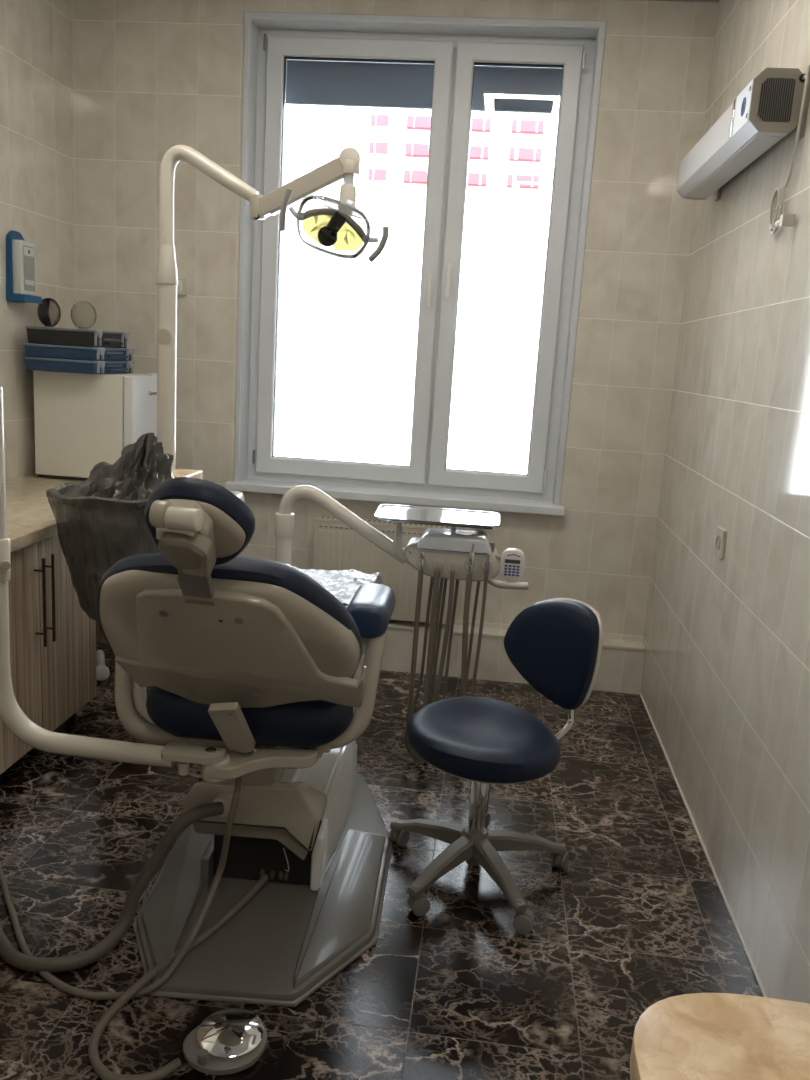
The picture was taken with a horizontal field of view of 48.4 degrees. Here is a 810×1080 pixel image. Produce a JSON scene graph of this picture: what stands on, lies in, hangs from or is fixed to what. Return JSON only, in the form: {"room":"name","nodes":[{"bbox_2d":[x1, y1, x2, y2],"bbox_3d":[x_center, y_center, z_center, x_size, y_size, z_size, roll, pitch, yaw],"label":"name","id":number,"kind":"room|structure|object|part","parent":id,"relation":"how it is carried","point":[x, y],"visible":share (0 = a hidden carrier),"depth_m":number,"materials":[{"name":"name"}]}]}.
{"room":"dental clinic","nodes":[
{"label":"dental clinic","id":0,"kind":"room"},
{"bbox_2d":[0,0,73,480],"bbox_3d":[-1.998,-0.484,1.721,0.120,3.112,5.620,5,12,5],"label":"wall","id":1,"kind":"structure","parent":0,"point":[36,166],"depth_m":3.98,"materials":[{"name":"beige tile"}]},
{"bbox_2d":[6,230,41,303],"bbox_3d":[-1.639,-1.173,3.868,0.084,0.292,0.149,5,12,5],"label":"wall dispenser","id":2,"kind":"object","parent":1,"relation":"attached to","point":[20,253],"visible":1,"depth_m":3.82,"materials":[{"name":"blue plastic"}]},
{"bbox_3d":[-1.664,-1.153,3.804,0.010,0.240,0.010,5,12,5],"label":"rail","id":3,"kind":"part","parent":2,"relation":"part of","materials":[{"name":"blue plastic"}]},
{"bbox_2d":[12,239,35,295],"bbox_3d":[-1.637,-1.169,3.869,0.048,0.222,0.117,5,12,5],"label":"bottle","id":4,"kind":"object","parent":2,"relation":"on","point":[23,252],"depth_m":3.83,"materials":[{"name":"white plastic"}]},
{"bbox_2d":[7,294,41,303],"bbox_3d":[-1.646,-1.044,3.895,0.083,0.030,0.148,5,12,5],"label":"shelf","id":5,"kind":"object","parent":2,"relation":"attached to","point":[25,298],"depth_m":3.83,"materials":[{"name":"blue plastic"}]},
{"bbox_2d":[0,647,762,1079],"bbox_3d":[-0.577,1.188,2.002,3.117,0.100,6.020,5,12,5],"label":"floor","id":6,"kind":"structure","parent":0,"point":[637,917],"depth_m":2.52,"materials":[{"name":"brown stone"}]},
{"bbox_2d":[0,534,96,773],"bbox_3d":[-1.549,0.391,3.190,0.620,0.863,0.876,5,12,5],"label":"base cabinet","id":7,"kind":"object","parent":6,"relation":"on","point":[53,640],"visible":0.69,"depth_m":3.17,"materials":[{"name":"laminate"}]},
{"bbox_3d":[-1.308,0.398,2.939,0.018,0.736,0.434,5,12,5],"label":"door","id":8,"kind":"part","parent":7,"relation":"part of","materials":[{"name":"laminate"}]},
{"bbox_3d":[-1.251,0.214,3.089,0.040,0.315,0.011,5,12,5],"label":"handle","id":9,"kind":"part","parent":7,"relation":"part of","materials":[{"name":"brown metal"}]},
{"bbox_2d":[6,474,84,551],"bbox_3d":[-1.569,0.027,2.700,0.628,0.040,3.562,5,12,5],"label":"countertop","id":10,"kind":"structure","parent":7,"relation":"on","point":[30,516],"depth_m":3.31,"materials":[{"name":"beige stone"}]},
{"bbox_2d":[33,370,156,480],"bbox_3d":[-1.406,-0.537,4.168,0.461,0.485,0.362,5,12,5],"label":"mini fridge","id":11,"kind":"object","parent":10,"relation":"on","point":[82,421],"visible":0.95,"depth_m":3.99,"materials":[{"name":"white metal"}]},
{"bbox_2d":[23,357,133,373],"bbox_3d":[-1.456,-0.791,4.077,0.347,0.057,0.436,5,12,5],"label":"instrument case","id":12,"kind":"object","parent":11,"relation":"on","point":[32,363],"visible":0.98,"depth_m":3.88,"materials":[{"name":"blue plastic"}]},
{"bbox_2d":[23,343,133,360],"bbox_3d":[-1.453,-0.847,4.066,0.347,0.057,0.436,5,12,5],"label":"instrument case","id":13,"kind":"object","parent":12,"relation":"on","point":[31,349],"visible":0.99,"depth_m":3.87,"materials":[{"name":"blue plastic"}]},
{"bbox_2d":[25,326,129,347],"bbox_3d":[-1.454,-0.910,4.048,0.326,0.073,0.406,5,12,5],"label":"instrument case","id":14,"kind":"object","parent":13,"relation":"on","point":[37,335],"visible":1,"depth_m":3.87,"materials":[{"name":"black plastic"}]},
{"bbox_2d":[37,298,60,326],"bbox_3d":[-1.620,-1.033,4.092,0.042,0.131,0.127,6,12,14],"label":"disc","id":15,"kind":"object","parent":14,"relation":"on","point":[43,310],"visible":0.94,"depth_m":4.09,"materials":[{"name":"plastic"}]},
{"bbox_2d":[71,301,96,328],"bbox_3d":[-1.483,-1.035,4.150,0.125,0.129,0.043,-5,14,-36],"label":"disc","id":16,"kind":"object","parent":14,"relation":"on","point":[74,305],"visible":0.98,"depth_m":4.14,"materials":[{"name":"plastic"}]},
{"bbox_3d":[-1.305,-0.881,4.033,0.022,0.012,0.161,5,12,5],"label":"carry handle","id":17,"kind":"part","parent":14,"relation":"part of","materials":[{"name":"black plastic"}]},
{"bbox_3d":[-1.293,-0.825,4.048,0.022,0.012,0.191,5,12,5],"label":"carry handle","id":18,"kind":"part","parent":13,"relation":"part of","materials":[{"name":"blue plastic"}]},
{"bbox_3d":[-1.296,-0.769,4.059,0.022,0.012,0.191,5,12,5],"label":"carry handle","id":19,"kind":"part","parent":12,"relation":"part of","materials":[{"name":"blue plastic"}]},
{"bbox_3d":[-1.201,-0.524,4.148,0.047,0.458,0.362,5,12,5],"label":"door","id":20,"kind":"part","parent":11,"relation":"part of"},
{"bbox_2d":[46,433,173,620],"bbox_3d":[-0.997,-0.039,3.103,0.462,0.666,0.366,5,12,5],"label":"garbage bag","id":21,"kind":"object","parent":10,"relation":"hanging from","point":[101,522],"visible":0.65,"depth_m":2.99,"materials":[{"name":"black plastic"}]},
{"bbox_3d":[-1.244,0.202,3.152,0.040,0.315,0.011,5,12,5],"label":"handle","id":22,"kind":"part","parent":7,"relation":"part of","materials":[{"name":"brown metal"}]},
{"bbox_3d":[-1.261,0.312,3.368,0.018,0.736,0.434,5,12,5],"label":"door","id":23,"kind":"part","parent":7,"relation":"part of","materials":[{"name":"laminate"}]},
{"bbox_2d":[96,621,105,646],"bbox_3d":[-1.463,0.125,4.503,0.507,0.864,0.022,5,12,5],"label":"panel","id":24,"kind":"object","parent":6,"relation":"on","point":[98,633],"visible":0.02,"depth_m":4.57,"materials":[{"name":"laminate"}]},
{"bbox_2d":[96,650,109,680],"bbox_3d":[-1.429,0.581,4.225,0.068,0.068,0.280,-1,12,-21],"label":"drain pipe","id":25,"kind":"object","parent":6,"relation":"on","point":[102,671],"visible":0.8,"depth_m":4.11,"materials":[{"name":"white plastic"}]},
{"bbox_2d":[96,637,111,648],"bbox_3d":[-1.443,0.502,4.295,0.423,0.209,0.239,8,12,21],"label":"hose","id":26,"kind":"object","parent":6,"relation":"on","point":[98,641],"visible":0.2,"depth_m":4.14,"materials":[{"name":"grey plastic"}]},
{"bbox_2d":[0,802,223,972],"bbox_3d":[-0.889,0.864,2.353,0.771,0.352,0.361,5,12,5],"label":"corrugated hose","id":27,"kind":"object","parent":6,"relation":"on","point":[9,953],"visible":1,"depth_m":2.34,"materials":[{"name":"grey plastic"}]},
{"bbox_2d":[0,776,241,999],"bbox_3d":[-0.985,0.785,2.405,1.079,0.478,0.389,9,13,24],"label":"cable","id":28,"kind":"object","parent":6,"relation":"on","point":[46,975],"visible":0.88,"depth_m":2.28,"materials":[{"name":"grey rubber"}]},
{"bbox_2d":[88,874,268,1079],"bbox_3d":[-0.556,1.052,2.247,0.232,0.073,0.730,5,12,7],"label":"cable","id":29,"kind":"object","parent":6,"relation":"on","point":[97,1065],"visible":0.98,"depth_m":2.10,"materials":[{"name":"grey rubber"}]},
{"bbox_2d":[172,469,244,556],"bbox_3d":[-0.823,0.290,3.356,0.419,1.082,0.342,5,12,5],"label":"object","id":30,"kind":"object","parent":6,"relation":"on","point":[177,473],"visible":0.14,"depth_m":3.31,"materials":[{"name":"beige enamel"},{"name":"navy blue leatherette"}]},
{"bbox_2d":[156,145,388,470],"bbox_3d":[-0.484,-0.703,3.171,0.829,1.299,0.123,5,12,5],"label":"lamp","id":31,"kind":"object","parent":30,"relation":"attached to","point":[328,226],"visible":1,"depth_m":3.08,"materials":[{"name":"beige plastic"}]},
{"bbox_3d":[-0.681,-1.180,3.120,0.351,0.348,0.051,5,12,5],"label":"bent arm","id":32,"kind":"part","parent":31,"relation":"part of","materials":[{"name":"beige plastic"}]},
{"bbox_3d":[-0.344,-1.208,3.078,0.333,0.212,0.048,5,12,5],"label":"spring arm","id":33,"kind":"part","parent":31,"relation":"part of","materials":[{"name":"beige metal"}]},
{"bbox_3d":[-0.246,-1.056,3.051,0.101,0.117,0.048,6,12,14],"label":"lamp shade","id":34,"kind":"part","parent":31,"relation":"part of","materials":[{"name":"black plastic"}]},
{"bbox_3d":[-0.191,-1.215,3.060,0.034,0.060,0.034,5,12,5],"label":"stem","id":35,"kind":"part","parent":31,"relation":"part of","materials":[{"name":"silver metal"}]},
{"bbox_2d":[183,1008,266,1074],"bbox_3d":[-0.404,1.117,2.025,0.181,0.051,0.174,5,12,5],"label":"foot pedal","id":36,"kind":"object","parent":6,"relation":"on","point":[231,1040],"visible":1,"depth_m":1.99,"materials":[{"name":"silver metal"}]},
{"bbox_2d":[95,477,394,1006],"bbox_3d":[-0.395,0.359,2.626,0.783,1.294,1.750,5,12,5],"label":"dental chair","id":37,"kind":"object","parent":6,"relation":"on","point":[257,660],"visible":1,"depth_m":2.26,"materials":[{"name":"beige plastic"}]},
{"bbox_2d":[0,386,229,782],"bbox_3d":[-0.717,0.120,2.168,0.612,0.935,0.088,4,12,1],"label":"assistant arm","id":38,"kind":"object","parent":37,"relation":"attached to","point":[12,715],"visible":0.93,"depth_m":2.23},
{"bbox_3d":[-0.973,-0.177,2.130,0.047,0.370,0.048,5,12,5],"label":"post","id":39,"kind":"part","parent":38,"relation":"part of","materials":[{"name":"beige plastic"}]},
{"bbox_3d":[-0.525,0.531,2.237,0.155,0.021,0.071,5,12,5],"label":"pivot plate","id":40,"kind":"part","parent":38,"relation":"part of","materials":[{"name":"beige ceramic"}]},
{"bbox_3d":[-0.455,-0.048,1.685,0.030,0.053,0.052,6,12,12],"label":"barrel knob","id":41,"kind":"part","parent":37,"relation":"part of","materials":[{"name":"beige plastic"}]},
{"bbox_3d":[-0.418,0.017,1.724,0.102,0.087,0.083,5,12,5],"label":"adjusting knob","id":42,"kind":"part","parent":37,"relation":"part of","materials":[{"name":"beige plastic"}]},
{"bbox_3d":[-0.435,0.064,1.849,0.068,0.131,0.108,5,12,5],"label":"headrest stem","id":43,"kind":"part","parent":37,"relation":"part of","materials":[{"name":"grey plastic"}]},
{"bbox_2d":[144,477,254,564],"bbox_3d":[-0.412,-0.032,1.817,0.225,0.204,0.180,5,12,5],"label":"cushion","id":44,"kind":"object","parent":37,"relation":"on","point":[229,522],"depth_m":1.75,"materials":[{"name":"leather"}]},
{"bbox_2d":[95,552,361,707],"bbox_3d":[-0.428,0.228,2.136,0.659,0.465,0.370,5,12,5],"label":"backrest cushion","id":45,"kind":"object","parent":37,"relation":"on","point":[269,635],"depth_m":2.04,"materials":[{"name":"beige plastic"}]},
{"bbox_3d":[-0.405,0.263,2.091,0.630,0.378,0.300,5,12,5],"label":"panel","id":46,"kind":"part","parent":37,"relation":"part of","materials":[{"name":"beige plastic"}]},
{"bbox_2d":[146,686,352,748],"bbox_3d":[-0.381,0.390,2.625,0.555,0.162,0.761,5,12,5],"label":"seat cushion","id":47,"kind":"object","parent":37,"relation":"on","point":[176,715],"depth_m":2.27,"materials":[{"name":"blue leather"}]},
{"bbox_3d":[-0.417,0.381,2.360,0.719,0.340,0.121,4,12,3],"label":"frame","id":48,"kind":"part","parent":37,"relation":"part of","materials":[{"name":"beige plastic"}]},
{"bbox_2d":[183,777,326,859],"bbox_3d":[-0.414,0.751,2.540,0.386,0.230,0.239,5,12,5],"label":"hood","id":49,"kind":"object","parent":37,"relation":"attached to","point":[288,812],"depth_m":2.46,"materials":[{"name":"beige plastic"}]},
{"bbox_3d":[-0.388,0.979,2.755,0.681,0.030,1.220,5,12,5],"label":"plate","id":50,"kind":"part","parent":37,"relation":"part of","materials":[{"name":"grey ceramic"}]},
{"bbox_3d":[-0.363,0.663,2.802,0.140,0.090,0.670,4,12,3],"label":"lift arm","id":51,"kind":"part","parent":37,"relation":"part of","materials":[{"name":"beige plastic"}]},
{"bbox_2d":[283,563,381,607],"bbox_3d":[-0.323,0.249,3.273,0.497,0.234,0.516,5,12,5],"label":"plastic cover","id":52,"kind":"object","parent":37,"relation":"on","point":[355,572],"visible":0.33,"depth_m":3.34,"materials":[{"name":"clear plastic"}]},
{"bbox_2d":[275,485,527,754],"bbox_3d":[-0.069,0.328,3.499,1.048,1.040,0.331,5,12,5],"label":"dental instrument unit","id":53,"kind":"object","parent":6,"relation":"on","point":[440,554],"visible":0.84,"depth_m":3.36,"materials":[{"name":"beige plastic"}]},
{"bbox_3d":[-0.230,-0.061,3.448,0.523,0.277,0.052,5,12,5],"label":"bent arm","id":54,"kind":"part","parent":53,"relation":"part of","materials":[{"name":"beige plastic"}]},
{"bbox_2d":[374,504,499,528],"bbox_3d":[0.122,-0.088,3.399,0.470,0.017,0.316,5,12,5],"label":"steel tray","id":55,"kind":"object","parent":53,"relation":"on","point":[400,514],"depth_m":3.38,"materials":[{"name":"silver metal"}]},
{"bbox_3d":[0.322,0.025,3.354,0.024,0.034,0.023,5,12,5],"label":"knob","id":56,"kind":"part","parent":53,"relation":"part of","materials":[{"name":"grey plastic"}]},
{"bbox_3d":[0.351,0.069,3.320,0.057,0.029,0.021,8,13,22],"label":"keypad arm","id":57,"kind":"part","parent":53,"relation":"part of","materials":[{"name":"white plastic"}]},
{"bbox_3d":[0.367,0.154,3.317,0.178,0.048,0.054,8,12,20],"label":"handle","id":58,"kind":"part","parent":53,"relation":"part of","materials":[{"name":"white plastic"}]},
{"bbox_2d":[389,598,602,934],"bbox_3d":[0.264,0.610,2.715,0.606,0.844,0.624,5,12,5],"label":"stool","id":59,"kind":"object","parent":6,"relation":"on","point":[555,645],"visible":1,"depth_m":2.70,"materials":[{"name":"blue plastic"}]},
{"bbox_3d":[0.079,0.906,2.828,0.267,0.071,0.052,10,13,28],"label":"arm","id":60,"kind":"part","parent":59,"relation":"part of","materials":[{"name":"grey plastic"}]},
{"bbox_3d":[0.110,0.948,2.633,0.052,0.071,0.284,13,15,38],"label":"arm","id":61,"kind":"part","parent":59,"relation":"part of","materials":[{"name":"grey plastic"}]},
{"bbox_3d":[0.234,0.590,2.687,0.464,0.100,0.464,5,12,5],"label":"seat","id":62,"kind":"part","parent":59,"relation":"part of","materials":[{"name":"blue leather"}]},
{"bbox_3d":[0.256,0.749,2.724,0.015,0.170,0.006,-3,13,-29],"label":"lift lever","id":63,"kind":"part","parent":59,"relation":"part of","materials":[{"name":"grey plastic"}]},
{"bbox_3d":[0.273,0.963,2.610,0.052,0.071,0.284,-1,13,-22],"label":"arm","id":64,"kind":"part","parent":59,"relation":"part of","materials":[{"name":"grey plastic"}]},
{"bbox_3d":[0.366,0.933,2.781,0.270,0.071,0.052,2,12,-9],"label":"arm","id":65,"kind":"part","parent":59,"relation":"part of","materials":[{"name":"grey plastic"}]},
{"bbox_3d":[0.457,0.343,2.816,0.069,0.334,0.364,-6,15,-39],"label":"backrest","id":66,"kind":"part","parent":59,"relation":"part of","materials":[{"name":"leather"}]},
{"bbox_2d":[630,993,809,1079],"bbox_3d":[0.491,1.050,0.758,0.586,0.800,0.875,5,12,5],"label":"marble table","id":67,"kind":"object","parent":6,"relation":"on","point":[695,1036],"visible":1,"depth_m":1.04,"materials":[{"name":"beige stone"}]},
{"bbox_2d":[69,0,718,641],"bbox_3d":[-0.176,-0.938,4.467,3.117,3.112,0.300,5,12,5],"label":"wall","id":68,"kind":"structure","parent":0,"point":[148,78],"depth_m":4.23,"materials":[{"name":"beige tile"}]},
{"bbox_2d":[177,278,185,294],"bbox_3d":[-1.096,-1.223,4.340,0.071,0.080,0.032,5,12,5],"label":"wall switch","id":69,"kind":"object","parent":68,"relation":"attached to","point":[181,287],"visible":0.52,"depth_m":4.33,"materials":[{"name":"beige plastic"}]},
{"bbox_2d":[313,516,458,626],"bbox_3d":[-0.100,0.159,4.465,0.702,0.507,0.114,5,12,5],"label":"radiator","id":70,"kind":"object","parent":68,"relation":"attached to","point":[337,546],"visible":0.45,"depth_m":4.41,"materials":[{"name":"metal"}]},
{"bbox_2d":[315,516,458,534],"bbox_3d":[-0.087,-0.067,4.406,0.702,0.041,0.088,5,12,5],"label":"grille","id":71,"kind":"object","parent":70,"relation":"attached to","point":[322,523],"depth_m":4.39,"materials":[{"name":"white metal"}]},
{"bbox_2d":[225,478,564,515],"bbox_3d":[-0.054,-0.220,4.490,1.671,0.038,0.210,5,12,5],"label":"windowsill","id":72,"kind":"structure","parent":68,"relation":"attached to","point":[247,485],"depth_m":4.41,"materials":[{"name":"white plastic"}]},
{"bbox_2d":[234,11,606,505],"bbox_3d":[0.019,-1.282,4.288,1.585,2.137,0.134,5,12,5],"label":"trim","id":73,"kind":"structure","parent":68,"relation":"attached to","point":[255,23],"depth_m":4.15,"materials":[{"name":"white plastic"}]},
{"bbox_2d":[247,29,595,500],"bbox_3d":[0.026,-1.293,4.360,1.579,2.142,0.148,5,12,5],"label":"window","id":74,"kind":"structure","parent":68,"relation":"in","point":[454,58],"depth_m":4.31,"materials":[{"name":"white plastic"}]},
{"bbox_3d":[-0.269,-1.321,4.395,0.874,2.050,0.072,5,12,5],"label":"sash","id":75,"kind":"part","parent":74,"relation":"part of","materials":[{"name":"white plastic"}]},
{"bbox_2d":[286,60,433,108],"bbox_3d":[-0.203,-2.227,4.316,0.840,0.283,0.044,5,12,5],"label":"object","id":76,"kind":"object","parent":74,"relation":"attached to","point":[330,83],"visible":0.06,"depth_m":4.31,"materials":[{"name":"grey fabric"}]},
{"bbox_3d":[0.118,-1.195,4.319,0.028,0.160,0.048,5,12,5],"label":"handle","id":77,"kind":"part","parent":74,"relation":"part of","materials":[{"name":"white plastic"}]},
{"bbox_3d":[0.208,-1.241,4.299,0.028,0.160,0.048,5,12,5],"label":"handle","id":78,"kind":"part","parent":74,"relation":"part of","materials":[{"name":"white plastic"}]},
{"bbox_3d":[0.466,-1.262,4.327,0.574,2.050,0.072,5,12,5],"label":"sash","id":79,"kind":"part","parent":74,"relation":"part of","materials":[{"name":"white plastic"}]},
{"bbox_2d":[472,66,562,113],"bbox_3d":[0.531,-2.168,4.248,0.540,0.283,0.044,5,12,5],"label":"roller blind","id":80,"kind":"object","parent":74,"relation":"attached to","point":[495,89],"visible":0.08,"depth_m":4.24,"materials":[{"name":"grey fabric"}]},
{"bbox_2d":[380,620,645,694],"bbox_3d":[-0.285,0.511,4.553,2.913,0.232,0.121,5,12,5],"label":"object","id":81,"kind":"structure","parent":68,"relation":"attached to","point":[620,670],"depth_m":4.43,"materials":[{"name":"beige tile"}]},
{"bbox_2d":[387,625,645,650],"bbox_3d":[-0.285,0.412,4.471,2.909,0.015,0.012,5,12,5],"label":"trim","id":82,"kind":"structure","parent":68,"relation":"attached to","point":[389,626],"depth_m":4.40,"materials":[{"name":"beige plastic"}]},
{"bbox_2d":[638,0,719,1],"bbox_3d":[-0.383,-1.952,1.355,3.117,0.100,6.020,5,12,5],"label":"ceiling","id":83,"kind":"structure","parent":0,"point":[638,0],"depth_m":3.88,"materials":[{"name":"paint"}]},
{"bbox_2d":[641,0,809,1002],"bbox_3d":[1.017,-0.240,1.441,0.120,3.112,5.620,5,12,5],"label":"wall","id":84,"kind":"structure","parent":0,"point":[725,689],"depth_m":2.83,"materials":[{"name":"beige tile"}]},
{"bbox_2d":[640,693,766,996],"bbox_3d":[0.932,1.144,2.408,0.007,0.006,4.050,5,12,5],"label":"trim","id":85,"kind":"structure","parent":84,"relation":"attached to","point":[662,747],"depth_m":2.87,"materials":[{"name":"white plastic"}]},
{"bbox_2d":[714,526,726,558],"bbox_3d":[1.080,0.009,3.086,0.016,0.100,0.085,5,12,5],"label":"wall socket","id":86,"kind":"object","parent":84,"relation":"attached to","point":[721,535],"visible":1,"depth_m":3.06,"materials":[{"name":"beige plastic"}]},
{"bbox_2d":[677,65,809,201],"bbox_3d":[1.115,-1.347,3.068,0.162,0.188,1.096,5,12,5],"label":"air purifier","id":87,"kind":"object","parent":84,"relation":"attached to","point":[767,109],"visible":0.98,"depth_m":2.69,"materials":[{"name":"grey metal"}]},
{"bbox_3d":[1.169,-1.452,3.597,0.150,0.170,0.012,5,12,5],"label":"plate","id":88,"kind":"part","parent":87,"relation":"part of","materials":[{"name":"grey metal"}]},
{"bbox_3d":[1.109,-1.265,3.088,0.072,0.003,0.990,5,12,5],"label":"seam panel","id":89,"kind":"part","parent":87,"relation":"part of","materials":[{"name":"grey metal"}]},
{"bbox_3d":[1.054,-1.242,2.543,0.149,0.169,0.006,5,12,5],"label":"plate","id":90,"kind":"part","parent":87,"relation":"part of","materials":[{"name":"beige plastic"}]},
{"bbox_2d":[769,74,807,233],"bbox_3d":[1.112,-1.113,2.626,0.040,0.408,0.221,5,12,5],"label":"power cord","id":91,"kind":"object","parent":87,"relation":"attached to","point":[777,219],"visible":1,"depth_m":2.61,"materials":[{"name":"white plastic"}]},
{"label":"outside","id":92,"kind":"structure","parent":0,"visible":0},
{"bbox_2d":[275,406,530,473],"bbox_3d":[11.413,-15.337,100.914,240.000,0.200,194.800,5,12,5],"label":"snow ground","id":93,"kind":"structure","parent":92,"point":[314,433],"depth_m":49.13,"materials":[{"name":"white snow"}]},
{"bbox_2d":[276,193,550,422],"bbox_3d":[4.215,-18.631,74.789,110.600,15.900,14.400,5,12,5],"label":"building","id":94,"kind":"structure","parent":93,"relation":"on","point":[348,328],"depth_m":68.36,"materials":[{"name":"white"}]},
{"bbox_2d":[283,104,558,203],"bbox_3d":[-11.353,-34.889,99.137,72.000,36.000,15.500,5,12,5],"label":"apartment block","id":95,"kind":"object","parent":93,"relation":"on","point":[511,157],"visible":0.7,"depth_m":89.47,"materials":[{"name":"white"}]}
]}

